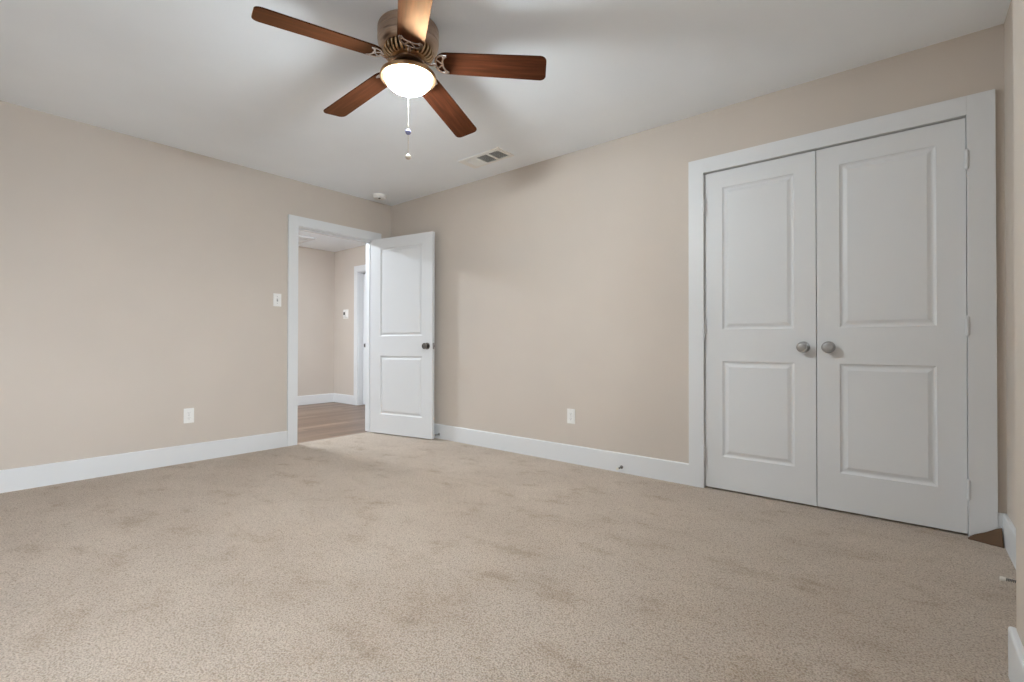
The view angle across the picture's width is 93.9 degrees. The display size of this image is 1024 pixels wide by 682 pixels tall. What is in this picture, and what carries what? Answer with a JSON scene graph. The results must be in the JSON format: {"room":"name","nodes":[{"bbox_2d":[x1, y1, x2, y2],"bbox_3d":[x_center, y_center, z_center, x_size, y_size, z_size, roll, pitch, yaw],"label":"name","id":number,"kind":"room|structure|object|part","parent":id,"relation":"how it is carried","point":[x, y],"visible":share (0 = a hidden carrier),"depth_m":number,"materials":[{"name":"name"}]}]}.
{"room":"empty bedroom","nodes":[
{"label":"empty bedroom","id":0,"kind":"room"},
{"bbox_2d":[0,101,390,469],"bbox_3d":[-2.888,-0.248,3.426,0.120,2.490,6.660,0,-1,39],"label":"wall","id":1,"kind":"structure","parent":0,"point":[139,278],"depth_m":3.50,"materials":[{"name":"beige paint"}]},
{"bbox_2d":[0,431,286,492],"bbox_3d":[-3.099,0.874,3.058,0.015,0.140,5.600,0,-1,39],"label":"baseboard","id":2,"kind":"structure","parent":1,"relation":"attached to","point":[15,479],"depth_m":3.46,"materials":[{"name":"white paint"}]},
{"bbox_2d":[184,408,193,422],"bbox_3d":[-2.533,0.585,3.752,0.008,0.115,0.070,0,-1,39],"label":"power outlet","id":3,"kind":"object","parent":1,"relation":"attached to","point":[188,412],"visible":1,"depth_m":3.75,"materials":[{"name":"white plastic"}]},
{"bbox_2d":[273,293,280,306],"bbox_3d":[-2.095,-0.367,4.279,0.023,0.115,0.070,0,-1,39],"label":"light switch","id":4,"kind":"object","parent":1,"relation":"attached to","point":[276,297],"visible":1,"depth_m":4.28,"materials":[{"name":"white plastic"}]},
{"bbox_2d":[287,214,380,445],"bbox_3d":[-1.776,-0.095,4.778,0.160,2.109,0.995,0,-1,39],"label":"door frame","id":5,"kind":"structure","parent":1,"relation":"attached to","point":[295,223],"depth_m":4.41,"materials":[{"name":"white paint"}]},
{"bbox_2d":[371,231,434,438],"bbox_3d":[-1.112,-0.055,4.835,0.821,2.012,0.137,0,-1,29],"label":"door","id":6,"kind":"structure","parent":5,"relation":"attached to","point":[403,267],"depth_m":4.81,"materials":[{"name":"white paint"}]},
{"bbox_2d":[298,246,334,405],"bbox_3d":[-4.037,-0.227,6.391,0.120,2.490,3.780,0,-1,39],"label":"wall","id":7,"kind":"structure","parent":0,"point":[316,268],"depth_m":7.47,"materials":[{"name":"beige paint"}]},
{"bbox_2d":[298,393,353,404],"bbox_3d":[-2.969,0.893,5.502,2.650,0.140,3.540,0,-1,39],"label":"baseboard","id":8,"kind":"structure","parent":7,"relation":"attached to","point":[331,397],"depth_m":7.47,"materials":[{"name":"white paint"}]},
{"bbox_2d":[297,402,366,442],"bbox_3d":[-2.781,0.995,5.761,2.850,0.051,4.420,0,-1,39],"label":"floor","id":9,"kind":"structure","parent":0,"point":[320,421],"depth_m":5.77,"materials":[{"name":"brown wood"}]},
{"bbox_2d":[334,245,365,395],"bbox_3d":[-1.646,-0.218,7.117,2.650,2.490,0.620,0,-1,39],"label":"wall","id":10,"kind":"structure","parent":0,"point":[345,260],"depth_m":7.52,"materials":[{"name":"beige paint"}]},
{"bbox_2d":[343,309,347,318],"bbox_3d":[-2.611,-0.421,7.495,0.136,0.144,0.026,0,-1,39],"label":"thermostat","id":11,"kind":"object","parent":10,"relation":"attached to","point":[345,312],"visible":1,"depth_m":7.49,"materials":[{"name":"white plastic"}]},
{"bbox_2d":[353,264,365,404],"bbox_3d":[-1.996,-0.084,7.068,0.990,2.120,0.140,0,-1,39],"label":"door frame","id":12,"kind":"structure","parent":10,"relation":"attached to","point":[360,270],"depth_m":7.29,"materials":[{"name":"white paint"}]},
{"bbox_2d":[363,273,365,403],"bbox_3d":[-1.986,-0.034,7.080,0.778,2.000,0.086,0,-1,39],"label":"door","id":13,"kind":"structure","parent":10,"relation":"in","point":[364,275],"depth_m":7.32,"materials":[{"name":"white paint"}]},
{"bbox_2d":[0,0,1010,251],"bbox_3d":[-1.850,-1.532,3.075,7.719,0.125,7.420,0,-1,39],"label":"ceiling","id":14,"kind":"structure","parent":0,"point":[207,78],"depth_m":2.64,"materials":[{"name":"paint"}]},
{"bbox_2d":[298,235,315,243],"bbox_3d":[-3.379,-1.436,6.466,0.670,0.020,1.175,0,-1,39],"label":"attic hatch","id":15,"kind":"object","parent":14,"relation":"attached to","point":[301,239],"visible":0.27,"depth_m":6.71,"materials":[{"name":"white paint"}]},
{"bbox_2d":[372,193,386,199],"bbox_3d":[-1.345,-1.458,4.861,0.140,0.044,0.140,0,-1,39],"label":"smoke detector","id":16,"kind":"object","parent":14,"relation":"attached to","point":[377,196],"visible":1,"depth_m":4.82,"materials":[{"name":"white plastic"}]},
{"bbox_2d":[251,0,546,159],"bbox_3d":[-0.534,-1.183,2.317,1.226,0.628,1.279,0,-1,39],"label":"ceiling fan","id":17,"kind":"object","parent":14,"relation":"hanging from","point":[408,39],"visible":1,"depth_m":2.23,"materials":[{"name":"brown wood"}]},
{"bbox_3d":[-0.825,-1.330,2.074,0.530,0.006,0.138,-2,10,-34],"label":"blade","id":18,"kind":"part","parent":17,"relation":"part of","materials":[{"name":"brown wood"}]},
{"bbox_3d":[-0.805,-1.302,2.537,0.530,0.006,0.138,-7,5,38],"label":"blade","id":19,"kind":"part","parent":17,"relation":"part of","materials":[{"name":"brown wood"}]},
{"bbox_3d":[-0.496,-1.223,2.292,0.217,0.065,0.217,0,-1,39],"label":"lamp shade","id":20,"kind":"part","parent":17,"relation":"part of","materials":[{"name":"white glass"}]},
{"bbox_3d":[-0.391,-1.333,1.912,0.138,0.006,0.530,14,-3,-15],"label":"blade","id":21,"kind":"part","parent":17,"relation":"part of","materials":[{"name":"brown wood"}]},
{"bbox_3d":[-0.359,-1.288,2.660,0.138,0.006,0.530,-13,-12,18],"label":"blade","id":22,"kind":"part","parent":17,"relation":"part of","materials":[{"name":"brown wood"}]},
{"bbox_3d":[-0.103,-1.308,2.275,0.530,0.006,0.138,4,-15,3],"label":"blade","id":23,"kind":"part","parent":17,"relation":"part of","materials":[{"name":"brown wood"}]},
{"bbox_2d":[458,147,513,168],"bbox_3d":[-0.214,-1.480,3.884,0.438,0.010,0.197,0,-1,39],"label":"ceiling vent","id":24,"kind":"object","parent":14,"relation":"in","point":[496,154],"visible":1,"depth_m":3.87,"materials":[{"name":"white plastic"}]},
{"bbox_2d":[0,432,1016,681],"bbox_3d":[-1.065,0.924,1.773,4.869,0.126,6.440,0,-1,39],"label":"floor","id":25,"kind":"structure","parent":0,"point":[368,556],"depth_m":1.88,"materials":[{"name":"beige carpet"}]},
{"bbox_2d":[391,24,1006,513],"bbox_3d":[0.808,-0.237,4.024,4.829,2.490,0.840,0,-1,39],"label":"wall","id":26,"kind":"structure","parent":0,"point":[562,282],"depth_m":3.57,"materials":[{"name":"beige paint"}]},
{"bbox_2d":[567,409,574,423],"bbox_3d":[0.462,0.590,3.752,0.070,0.115,0.008,0,-1,39],"label":"power outlet","id":27,"kind":"object","parent":26,"relation":"attached to","point":[570,412],"visible":1,"depth_m":3.75,"materials":[{"name":"white plastic"}]},
{"bbox_2d":[434,423,1005,532],"bbox_3d":[0.488,0.885,3.724,4.709,0.140,0.015,0,-1,39],"label":"baseboard","id":28,"kind":"structure","parent":26,"relation":"attached to","point":[654,468],"depth_m":3.70,"materials":[{"name":"white paint"}]},
{"bbox_2d":[702,151,816,505],"bbox_3d":[1.485,-0.074,2.916,0.623,2.024,0.086,0,-1,39],"label":"door","id":29,"kind":"structure","parent":26,"relation":"in","point":[759,329],"depth_m":2.90,"materials":[{"name":"white paint"}]},
{"bbox_3d":[1.658,0.035,2.733,0.061,0.061,0.027,0,-1,39],"label":"knob","id":30,"kind":"part","parent":29,"relation":"part of","materials":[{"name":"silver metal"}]},
{"bbox_2d":[688,89,997,536],"bbox_3d":[1.765,-0.118,2.757,1.437,2.135,0.140,0,-1,39],"label":"door frame","id":31,"kind":"structure","parent":26,"relation":"attached to","point":[978,109],"depth_m":2.30,"materials":[{"name":"white paint"}]},
{"bbox_2d":[816,118,970,533],"bbox_3d":[1.971,-0.076,2.516,0.628,2.024,0.086,0,-1,39],"label":"door","id":32,"kind":"structure","parent":26,"relation":"in","point":[893,325],"depth_m":2.50,"materials":[{"name":"white paint"}]},
{"bbox_3d":[1.753,0.035,2.656,0.061,0.061,0.027,0,-1,39],"label":"knob","id":33,"kind":"part","parent":32,"relation":"part of","materials":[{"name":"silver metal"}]},
{"bbox_2d":[1004,0,1023,647],"bbox_3d":[0.492,-0.269,0.037,0.249,2.490,5.720,0,-1,39],"label":"wall","id":34,"kind":"structure","parent":0,"point":[1014,20],"depth_m":1.32,"materials":[{"name":"beige paint"}]},
{"bbox_2d":[1003,514,1023,681],"bbox_3d":[0.477,0.857,0.117,0.144,0.140,5.600,0,-1,39],"label":"baseboard","id":35,"kind":"structure","parent":34,"relation":"attached to","point":[1015,647],"depth_m":1.31,"materials":[{"name":"white paint"}]},
{"bbox_2d":[999,576,1015,582],"bbox_3d":[1.875,0.897,1.787,0.076,0.025,0.025,0,-1,39],"label":"door stop","id":36,"kind":"object","parent":35,"relation":"attached to","point":[1002,578],"visible":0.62,"depth_m":1.80,"materials":[{"name":"silver metal"}]}
]}

